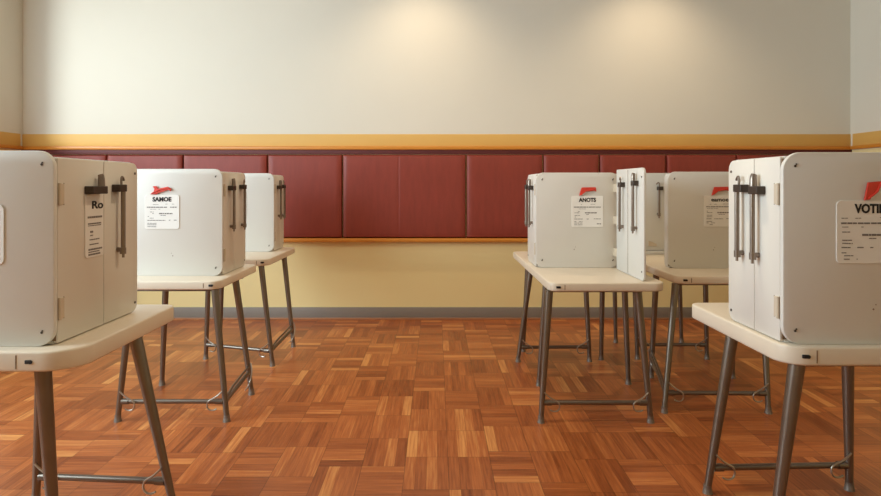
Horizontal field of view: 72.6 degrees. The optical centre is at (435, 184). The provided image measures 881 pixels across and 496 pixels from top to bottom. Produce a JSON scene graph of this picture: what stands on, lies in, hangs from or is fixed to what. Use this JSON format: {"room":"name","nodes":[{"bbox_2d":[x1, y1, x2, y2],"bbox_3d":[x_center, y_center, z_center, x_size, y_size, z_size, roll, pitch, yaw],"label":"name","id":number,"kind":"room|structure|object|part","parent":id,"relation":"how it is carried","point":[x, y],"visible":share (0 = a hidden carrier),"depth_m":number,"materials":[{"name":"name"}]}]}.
{"room":"polling place","nodes":[
{"label":"polling place","id":0,"kind":"room"},
{"bbox_2d":[0,0,22,150],"bbox_3d":[-3.980,-0.530,1.545,0.120,3.600,8.290,0,0,0],"label":"wall","id":1,"kind":"structure","parent":0,"point":[11,11],"depth_m":5.54,"materials":[{"name":"paint"}]},
{"bbox_2d":[0,131,20,145],"bbox_3d":[-3.917,-0.424,1.527,0.006,0.115,8.254,0,0,0],"label":"trim","id":2,"kind":"structure","parent":1,"relation":"attached to","point":[7,138],"depth_m":5.52,"materials":[{"name":"paint"}]},
{"bbox_2d":[0,144,22,149],"bbox_3d":[-3.905,-0.350,1.527,0.030,0.034,8.254,0,0,0],"label":"trim","id":3,"kind":"structure","parent":1,"relation":"attached to","point":[1,145],"depth_m":5.50,"materials":[{"name":"orange wood"}]},
{"bbox_2d":[23,0,849,306],"bbox_3d":[0.005,-0.530,5.750,8.090,3.600,0.120,0,0,0],"label":"wall","id":4,"kind":"structure","parent":0,"point":[90,66],"depth_m":5.69,"materials":[{"name":"paint"}]},
{"bbox_2d":[284,238,527,241],"bbox_3d":[0.005,0.518,5.660,7.850,0.033,0.060,0,0,0],"label":"trim","id":5,"kind":"structure","parent":4,"relation":"attached to","point":[285,239],"depth_m":5.63,"materials":[{"name":"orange wood"}]},
{"bbox_2d":[52,155,107,160],"bbox_3d":[-3.506,0.107,5.665,0.793,0.786,0.047,0,0,0],"label":"panel","id":6,"kind":"object","parent":5,"relation":"on","point":[91,157],"visible":0.12,"depth_m":5.65,"materials":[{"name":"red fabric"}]},
{"bbox_2d":[108,155,183,168],"bbox_3d":[-2.745,0.107,5.665,0.713,0.786,0.047,0,0,0],"label":"panel","id":7,"kind":"object","parent":5,"relation":"on","point":[141,161],"visible":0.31,"depth_m":5.64,"materials":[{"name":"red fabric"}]},
{"bbox_2d":[184,155,267,172],"bbox_3d":[-1.987,0.107,5.665,0.789,0.786,0.047,0,0,0],"label":"panel","id":8,"kind":"object","parent":5,"relation":"on","point":[224,163],"visible":0.3,"depth_m":5.64,"materials":[{"name":"red fabric"}]},
{"bbox_2d":[268,155,342,237],"bbox_3d":[-1.235,0.107,5.665,0.698,0.786,0.047,0,0,0],"label":"panel","id":9,"kind":"object","parent":5,"relation":"on","point":[314,183],"visible":0.78,"depth_m":5.64,"materials":[{"name":"red fabric"}]},
{"bbox_2d":[343,155,465,237],"bbox_3d":[-0.299,0.107,5.665,1.158,0.786,0.047,0,0,0],"label":"panel","id":10,"kind":"object","parent":5,"relation":"on","point":[385,196],"visible":1,"depth_m":5.64,"materials":[{"name":"red fabric"}]},
{"bbox_2d":[466,155,541,237],"bbox_3d":[0.647,0.107,5.665,0.718,0.786,0.047,0,0,0],"label":"panel","id":11,"kind":"object","parent":5,"relation":"on","point":[495,191],"visible":0.83,"depth_m":5.64,"materials":[{"name":"red fabric"}]},
{"bbox_2d":[543,155,598,172],"bbox_3d":[1.276,0.107,5.665,0.523,0.786,0.047,0,0,0],"label":"panel","id":12,"kind":"object","parent":5,"relation":"on","point":[551,163],"visible":0.34,"depth_m":5.64,"materials":[{"name":"red fabric"}]},
{"bbox_2d":[599,155,664,173],"bbox_3d":[1.856,0.107,5.665,0.623,0.786,0.047,0,0,0],"label":"panel","id":13,"kind":"object","parent":5,"relation":"on","point":[607,163],"visible":0.27,"depth_m":5.64,"materials":[{"name":"red fabric"}]},
{"bbox_2d":[665,155,735,172],"bbox_3d":[2.504,0.107,5.665,0.656,0.786,0.047,0,0,0],"label":"panel","id":14,"kind":"object","parent":5,"relation":"on","point":[673,163],"visible":0.32,"depth_m":5.64,"materials":[{"name":"red fabric"}]},
{"bbox_2d":[736,155,788,159],"bbox_3d":[3.376,0.107,5.665,1.073,0.786,0.047,0,0,0],"label":"panel","id":15,"kind":"object","parent":5,"relation":"on","point":[738,157],"visible":0.09,"depth_m":5.65,"materials":[{"name":"red fabric"}]},
{"bbox_2d":[174,307,692,317],"bbox_3d":[0.005,1.214,5.683,7.850,0.112,0.015,0,0,0],"label":"baseboard","id":16,"kind":"structure","parent":4,"relation":"attached to","point":[179,312],"depth_m":5.67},
{"bbox_2d":[173,318,695,319],"bbox_3d":[0.005,1.262,5.668,7.850,0.016,0.013,0,0,0],"label":"trim","id":17,"kind":"structure","parent":4,"relation":"attached to","point":[174,318],"depth_m":5.66,"materials":[{"name":"brown wood"}]},
{"bbox_2d":[22,134,850,145],"bbox_3d":[0.005,-0.424,5.687,7.850,0.115,0.006,0,0,0],"label":"trim","id":18,"kind":"structure","parent":4,"relation":"attached to","point":[27,139],"depth_m":5.68,"materials":[{"name":"paint"}]},
{"bbox_2d":[22,146,850,149],"bbox_3d":[0.005,-0.350,5.673,7.850,0.034,0.035,0,0,0],"label":"trim","id":19,"kind":"structure","parent":4,"relation":"attached to","point":[24,147],"depth_m":5.66,"materials":[{"name":"orange wood"}]},
{"bbox_2d":[21,150,851,153],"bbox_3d":[0.005,-0.311,5.679,7.850,0.043,0.022,0,0,0],"label":"trim","id":20,"kind":"structure","parent":4,"relation":"attached to","point":[48,151],"depth_m":5.67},
{"bbox_2d":[0,320,880,495],"bbox_3d":[0.005,1.330,1.545,8.090,0.120,8.530,0,0,0],"label":"floor","id":21,"kind":"structure","parent":0,"point":[356,407],"depth_m":3.29,"materials":[{"name":"brown wood"}]},
{"bbox_2d":[0,304,175,495],"bbox_3d":[-1.401,0.895,2.244,0.774,0.750,0.753,0,0,0],"label":"folding table","id":22,"kind":"object","parent":21,"relation":"on","point":[84,348],"visible":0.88,"depth_m":2.12,"materials":[{"name":"plastic"}]},
{"bbox_3d":[-1.580,0.918,2.400,0.069,0.665,0.051,0,0,0],"label":"leg","id":23,"kind":"part","parent":22,"relation":"part of","materials":[{"name":"metal"}]},
{"bbox_3d":[-1.260,0.918,1.950,0.085,0.666,0.051,0,0,0],"label":"leg","id":24,"kind":"part","parent":22,"relation":"part of","materials":[{"name":"metal"}]},
{"bbox_2d":[0,151,136,345],"bbox_3d":[-1.518,0.204,2.198,0.638,0.631,0.565,0,0,0],"label":"voting booth","id":25,"kind":"object","parent":22,"relation":"on","point":[68,226],"visible":1,"depth_m":1.98,"materials":[{"name":"plastic"}]},
{"bbox_3d":[-1.533,0.204,1.940,0.608,0.631,0.020,0,0,0],"label":"panel","id":26,"kind":"part","parent":25,"relation":"part of","materials":[{"name":"plastic"}]},
{"bbox_3d":[-1.240,0.213,2.091,0.014,0.605,0.270,0,0,0],"label":"door","id":27,"kind":"part","parent":25,"relation":"part of","materials":[{"name":"plastic"}]},
{"bbox_2d":[88,215,101,255],"bbox_3d":[-1.229,0.181,2.163,0.001,0.140,0.090,0,0,0],"label":"print","id":28,"kind":"object","parent":25,"relation":"attached to","point":[94,221],"depth_m":2.16,"materials":[{"name":"grey paper"}]},
{"bbox_3d":[-1.240,0.213,2.353,0.014,0.605,0.249,0,0,0],"label":"door","id":29,"kind":"part","parent":25,"relation":"part of","materials":[{"name":"plastic"}]},
{"bbox_3d":[-1.216,0.148,2.321,0.034,0.263,0.023,0,0,0],"label":"handle","id":30,"kind":"part","parent":25,"relation":"part of","materials":[{"name":"metal"}]},
{"bbox_3d":[-1.115,0.917,2.360,0.188,0.672,0.051,0,0,0],"label":"leg","id":31,"kind":"part","parent":22,"relation":"part of","materials":[{"name":"metal"}]},
{"bbox_2d":[114,264,255,422],"bbox_3d":[-1.431,0.895,3.577,0.682,0.750,0.746,0,0,0],"label":"folding table","id":32,"kind":"object","parent":21,"relation":"on","point":[165,284],"visible":0.84,"depth_m":3.26,"materials":[{"name":"laminate"}]},
{"bbox_3d":[-1.680,0.910,3.250,0.106,0.684,0.040,0,0,-39],"label":"leg","id":33,"kind":"part","parent":32,"relation":"part of","materials":[{"name":"metal"}]},
{"bbox_3d":[-1.717,0.910,3.794,0.085,0.683,0.040,0,0,39],"label":"leg","id":34,"kind":"part","parent":32,"relation":"part of","materials":[{"name":"metal"}]},
{"bbox_3d":[-1.430,0.572,3.270,0.490,0.010,0.028,0,0,0],"label":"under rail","id":35,"kind":"part","parent":32,"relation":"part of","materials":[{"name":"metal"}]},
{"bbox_2d":[137,169,246,275],"bbox_3d":[-1.510,0.214,3.638,0.638,0.612,0.445,0,0,0],"label":"voting booth","id":36,"kind":"object","parent":32,"relation":"on","point":[191,222],"visible":0.94,"depth_m":3.43,"materials":[{"name":"plastic"}]},
{"bbox_2d":[147,204,176,226],"bbox_3d":[-1.566,0.174,3.426,0.168,0.131,0.001,0,0,0],"label":"print","id":37,"kind":"object","parent":36,"relation":"attached to","point":[158,215],"depth_m":3.43,"materials":[{"name":"grey paper"}]},
{"bbox_3d":[-1.232,0.221,3.548,0.014,0.591,0.183,0,0,0],"label":"door","id":38,"kind":"part","parent":36,"relation":"part of","materials":[{"name":"plastic"}]},
{"bbox_3d":[-1.208,0.149,3.573,0.034,0.253,0.023,0,0,0],"label":"handle","id":39,"kind":"part","parent":36,"relation":"part of","materials":[{"name":"metal"}]},
{"bbox_3d":[-1.232,0.221,3.750,0.014,0.591,0.216,0,0,0],"label":"door","id":40,"kind":"part","parent":36,"relation":"part of","materials":[{"name":"plastic"}]},
{"bbox_3d":[-1.208,0.148,3.774,0.034,0.263,0.023,0,0,0],"label":"handle","id":41,"kind":"part","parent":36,"relation":"part of","materials":[{"name":"metal"}]},
{"bbox_3d":[-1.169,0.910,3.247,0.126,0.685,0.041,0,0,33],"label":"leg","id":42,"kind":"part","parent":32,"relation":"part of","materials":[{"name":"metal"}]},
{"bbox_3d":[-1.168,0.910,3.630,0.127,0.685,0.040,0,0,-13],"label":"leg","id":43,"kind":"part","parent":32,"relation":"part of","materials":[{"name":"metal"}]},
{"bbox_2d":[203,247,295,366],"bbox_3d":[-1.430,0.895,4.605,0.684,0.750,0.830,0,0,0],"label":"folding table","id":44,"kind":"object","parent":21,"relation":"on","point":[260,259],"visible":0.71,"depth_m":4.37,"materials":[{"name":"metal"}]},
{"bbox_3d":[-1.666,0.910,4.380,0.057,0.681,0.041,0,0,0],"label":"leg","id":45,"kind":"part","parent":44,"relation":"part of","materials":[{"name":"metal"}]},
{"bbox_3d":[-1.675,0.910,4.682,0.059,0.681,0.045,0,0,0],"label":"leg","id":46,"kind":"part","parent":44,"relation":"part of","materials":[{"name":"metal"}]},
{"bbox_2d":[244,173,285,251],"bbox_3d":[-1.543,0.214,4.833,0.618,0.612,0.335,0,0,0],"label":"voting booth","id":47,"kind":"object","parent":44,"relation":"on","point":[265,192],"visible":0.52,"depth_m":4.68,"materials":[{"name":"plastic"}]},
{"bbox_3d":[-1.275,0.220,4.778,0.014,0.593,0.144,0,0,0],"label":"door","id":48,"kind":"part","parent":47,"relation":"part of","materials":[{"name":"plastic"}]},
{"bbox_3d":[-1.251,0.149,4.817,0.034,0.253,0.023,0,0,0],"label":"handle","id":49,"kind":"part","parent":47,"relation":"part of","materials":[{"name":"metal"}]},
{"bbox_3d":[-1.275,0.220,4.926,0.014,0.593,0.144,0,0,0],"label":"door","id":50,"kind":"part","parent":47,"relation":"part of","materials":[{"name":"plastic"}]},
{"bbox_3d":[-1.251,0.148,4.934,0.034,0.263,0.023,0,0,0],"label":"handle","id":51,"kind":"part","parent":47,"relation":"part of","materials":[{"name":"metal"}]},
{"bbox_3d":[-1.194,0.910,4.229,0.127,0.685,0.040,0,0,15],"label":"leg","id":52,"kind":"part","parent":44,"relation":"part of","materials":[{"name":"metal"}]},
{"bbox_3d":[-1.162,0.910,4.729,0.120,0.684,0.041,0,0,17],"label":"leg","id":53,"kind":"part","parent":44,"relation":"part of","materials":[{"name":"metal"}]},
{"bbox_2d":[513,251,604,362],"bbox_3d":[0.897,0.895,4.321,0.656,0.750,0.778,0,0,0],"label":"folding table","id":54,"kind":"object","parent":21,"relation":"on","point":[521,257],"visible":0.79,"depth_m":4.31,"materials":[{"name":"metal"}]},
{"bbox_3d":[0.641,0.910,4.307,0.130,0.685,0.040,0,0,10],"label":"leg","id":55,"kind":"part","parent":54,"relation":"part of","materials":[{"name":"metal"}]},
{"bbox_3d":[0.687,0.910,4.571,0.075,0.682,0.040,0,0,38],"label":"leg","id":56,"kind":"part","parent":54,"relation":"part of","materials":[{"name":"metal"}]},
{"bbox_3d":[1.085,0.910,4.320,0.069,0.682,0.041,0,0,0],"label":"leg","id":57,"kind":"part","parent":54,"relation":"part of","materials":[{"name":"metal"}]},
{"bbox_3d":[1.195,0.910,4.327,0.040,0.683,0.095,0,0,0],"label":"leg","id":58,"kind":"part","parent":54,"relation":"part of","materials":[{"name":"metal"}]},
{"bbox_2d":[528,265,662,423],"bbox_3d":[0.895,0.895,3.556,0.707,0.750,0.748,0,0,0],"label":"folding table","id":59,"kind":"object","parent":21,"relation":"on","point":[612,279],"visible":0.91,"depth_m":3.22,"materials":[{"name":"laminate"}]},
{"bbox_3d":[0.679,0.910,3.800,0.082,0.682,0.041,0,0,0],"label":"leg","id":60,"kind":"part","parent":59,"relation":"part of","materials":[{"name":"metal"}]},
{"bbox_3d":[0.591,0.910,3.224,0.093,0.683,0.040,0,0,-37],"label":"leg","id":61,"kind":"part","parent":59,"relation":"part of","materials":[{"name":"metal"}]},
{"bbox_2d":[524,168,645,280],"bbox_3d":[0.875,0.213,3.675,0.552,0.614,0.920,0,0,0],"label":"voting booth","id":62,"kind":"object","parent":59,"relation":"on","point":[576,220],"visible":1,"depth_m":3.77,"materials":[{"name":"plastic"}]},
{"bbox_3d":[0.615,0.148,4.060,0.034,0.263,0.023,0,0,0],"label":"handle","id":63,"kind":"part","parent":62,"relation":"part of","materials":[{"name":"metal"}]},
{"bbox_3d":[0.639,0.224,4.051,0.014,0.585,0.164,0,0,0],"label":"door","id":64,"kind":"part","parent":62,"relation":"part of","materials":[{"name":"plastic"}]},
{"bbox_3d":[0.615,0.149,3.927,0.034,0.253,0.023,0,0,0],"label":"handle","id":65,"kind":"part","parent":62,"relation":"part of","materials":[{"name":"metal"}]},
{"bbox_3d":[0.639,0.224,3.883,0.014,0.585,0.164,0,0,0],"label":"door","id":66,"kind":"part","parent":62,"relation":"part of","materials":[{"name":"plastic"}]},
{"bbox_3d":[0.889,0.221,3.785,0.523,0.598,0.020,0,0,0],"label":"panel","id":67,"kind":"part","parent":62,"relation":"part of","materials":[{"name":"plastic"}]},
{"bbox_2d":[574,204,600,223],"bbox_3d":[0.952,0.186,3.771,0.170,0.131,0.001,0,0,0],"label":"print","id":68,"kind":"object","parent":62,"relation":"attached to","point":[583,213],"depth_m":3.77,"materials":[{"name":"grey paper"}]},
{"bbox_3d":[1.096,0.140,3.565,0.034,0.273,0.023,0,0,0],"label":"handle","id":69,"kind":"part","parent":62,"relation":"part of","materials":[{"name":"metal"}]},
{"bbox_3d":[1.120,0.212,3.458,0.014,0.612,0.485,0,0,0],"label":"swung door","id":70,"kind":"part","parent":62,"relation":"part of","materials":[{"name":"plastic"}]},
{"bbox_3d":[1.096,0.132,3.325,0.034,0.273,0.023,0,0,0],"label":"handle","id":71,"kind":"part","parent":62,"relation":"part of","materials":[{"name":"metal"}]},
{"bbox_3d":[1.211,0.910,3.830,0.062,0.681,0.041,0,0,0],"label":"leg","id":72,"kind":"part","parent":59,"relation":"part of","materials":[{"name":"metal"}]},
{"bbox_3d":[1.115,0.910,3.224,0.100,0.683,0.041,0,0,33],"label":"leg","id":73,"kind":"part","parent":59,"relation":"part of","materials":[{"name":"metal"}]},
{"bbox_2d":[612,254,709,359],"bbox_3d":[1.692,0.895,4.541,0.640,0.750,0.878,0,0,0],"label":"folding table","id":74,"kind":"object","parent":21,"relation":"on","point":[649,257],"visible":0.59,"depth_m":4.37,"materials":[{"name":"metal"}]},
{"bbox_3d":[1.439,0.910,4.827,0.063,0.681,0.040,0,0,-39],"label":"leg","id":75,"kind":"part","parent":74,"relation":"part of","materials":[{"name":"metal"}]},
{"bbox_3d":[1.452,0.910,4.369,0.071,0.682,0.040,0,0,-39],"label":"leg","id":76,"kind":"part","parent":74,"relation":"part of","materials":[{"name":"metal"}]},
{"bbox_2d":[646,173,669,253],"bbox_3d":[1.800,0.215,4.683,0.600,0.610,0.394,0,0,0],"label":"voting booth","id":77,"kind":"object","parent":74,"relation":"on","point":[654,182],"visible":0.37,"depth_m":4.52,"materials":[{"name":"plastic"}]},
{"bbox_3d":[1.672,0.139,4.503,0.023,0.218,0.034,0,0,0],"label":"handle","id":78,"kind":"part","parent":77,"relation":"part of","materials":[{"name":"metal"}]},
{"bbox_3d":[1.962,0.910,4.829,0.071,0.682,0.040,0,0,-39],"label":"leg","id":79,"kind":"part","parent":74,"relation":"part of","materials":[{"name":"metal"}]},
{"bbox_3d":[1.965,0.910,4.368,0.065,0.682,0.040,0,0,-39],"label":"leg","id":80,"kind":"part","parent":74,"relation":"part of","materials":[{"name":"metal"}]},
{"bbox_2d":[646,261,771,414],"bbox_3d":[1.633,0.895,3.710,0.758,0.750,0.780,0,0,0],"label":"folding table","id":81,"kind":"object","parent":21,"relation":"on","point":[678,276],"visible":0.72,"depth_m":3.43,"materials":[{"name":"laminate"}]},
{"bbox_3d":[1.432,0.910,3.938,0.040,0.682,0.080,0,0,-26],"label":"leg","id":82,"kind":"part","parent":81,"relation":"part of","materials":[{"name":"metal"}]},
{"bbox_3d":[1.330,0.909,3.414,0.041,0.688,0.197,0,0,45],"label":"leg","id":83,"kind":"part","parent":81,"relation":"part of","materials":[{"name":"metal"}]},
{"bbox_2d":[664,172,728,267],"bbox_3d":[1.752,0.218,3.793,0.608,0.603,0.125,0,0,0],"label":"voting booth","id":84,"kind":"object","parent":81,"relation":"on","point":[696,204],"visible":0.77,"depth_m":3.75,"materials":[{"name":"plastic"}]},
{"bbox_2d":[706,206,728,224],"bbox_3d":[1.770,0.183,3.741,0.170,0.131,0.001,0,0,0],"label":"print","id":85,"kind":"object","parent":84,"relation":"attached to","point":[715,215],"depth_m":3.74,"materials":[{"name":"grey paper"}]},
{"bbox_3d":[1.633,0.572,3.465,0.535,0.010,0.028,0,0,0],"label":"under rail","id":86,"kind":"part","parent":81,"relation":"part of","materials":[{"name":"metal"}]},
{"bbox_3d":[1.863,0.909,3.404,0.041,0.686,0.158,0,0,17],"label":"leg","id":87,"kind":"part","parent":81,"relation":"part of","materials":[{"name":"metal"}]},
{"bbox_2d":[692,303,880,495],"bbox_3d":[1.426,0.895,2.291,0.704,0.750,0.738,0,0,0],"label":"folding table","id":88,"kind":"object","parent":21,"relation":"on","point":[716,316],"visible":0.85,"depth_m":2.19,"materials":[{"name":"plastic"}]},
{"bbox_3d":[1.178,0.917,2.470,0.144,0.671,0.051,0,0,0],"label":"leg","id":89,"kind":"part","parent":88,"relation":"part of","materials":[{"name":"metal"}]},
{"bbox_3d":[1.145,0.917,1.970,0.129,0.670,0.051,0,0,0],"label":"leg","id":90,"kind":"part","parent":88,"relation":"part of","materials":[{"name":"metal"}]},
{"bbox_2d":[729,152,880,343],"bbox_3d":[1.430,0.206,2.135,0.658,0.627,0.390,0,0,0],"label":"voting booth","id":91,"kind":"object","parent":88,"relation":"on","point":[805,227],"visible":1,"depth_m":1.96,"materials":[{"name":"plastic"}]},
{"bbox_3d":[1.118,0.148,2.217,0.034,0.263,0.023,0,0,0],"label":"handle","id":92,"kind":"part","parent":91,"relation":"part of","materials":[{"name":"metal"}]},
{"bbox_3d":[1.142,0.211,2.235,0.014,0.609,0.186,0,0,0],"label":"door","id":93,"kind":"part","parent":91,"relation":"part of","materials":[{"name":"plastic"}]},
{"bbox_3d":[1.118,0.149,2.109,0.034,0.253,0.023,0,0,0],"label":"handle","id":94,"kind":"part","parent":91,"relation":"part of","materials":[{"name":"metal"}]},
{"bbox_3d":[1.142,0.211,2.060,0.014,0.609,0.158,0,0,0],"label":"door","id":95,"kind":"part","parent":91,"relation":"part of","materials":[{"name":"plastic"}]},
{"bbox_3d":[1.445,0.206,1.965,0.628,0.627,0.020,0,0,0],"label":"panel","id":96,"kind":"part","parent":91,"relation":"part of","materials":[{"name":"plastic"}]},
{"bbox_2d":[841,217,880,259],"bbox_3d":[1.402,0.174,1.951,0.170,0.138,0.001,0,0,0],"label":"print","id":97,"kind":"object","parent":91,"relation":"attached to","point":[860,236],"depth_m":1.95,"materials":[{"name":"grey paper"}]},
{"bbox_3d":[1.706,0.917,2.485,0.061,0.667,0.060,0,0,0],"label":"leg","id":98,"kind":"part","parent":88,"relation":"part of","materials":[{"name":"metal"}]},
{"bbox_2d":[850,0,880,151],"bbox_3d":[3.990,-0.530,1.545,0.120,3.600,8.290,0,0,0],"label":"wall","id":99,"kind":"structure","parent":0,"point":[865,15],"depth_m":5.50,"materials":[{"name":"paint"}]},
{"bbox_2d":[850,143,880,149],"bbox_3d":[3.915,-0.350,1.527,0.030,0.034,8.254,0,0,0],"label":"trim","id":100,"kind":"structure","parent":99,"relation":"attached to","point":[878,144],"depth_m":5.45,"materials":[{"name":"orange wood"}]},
{"bbox_2d":[853,130,880,145],"bbox_3d":[3.927,-0.424,1.527,0.006,0.115,8.254,0,0,0],"label":"trim","id":101,"kind":"structure","parent":99,"relation":"attached to","point":[874,137],"depth_m":5.46,"materials":[{"name":"paint"}]}
]}

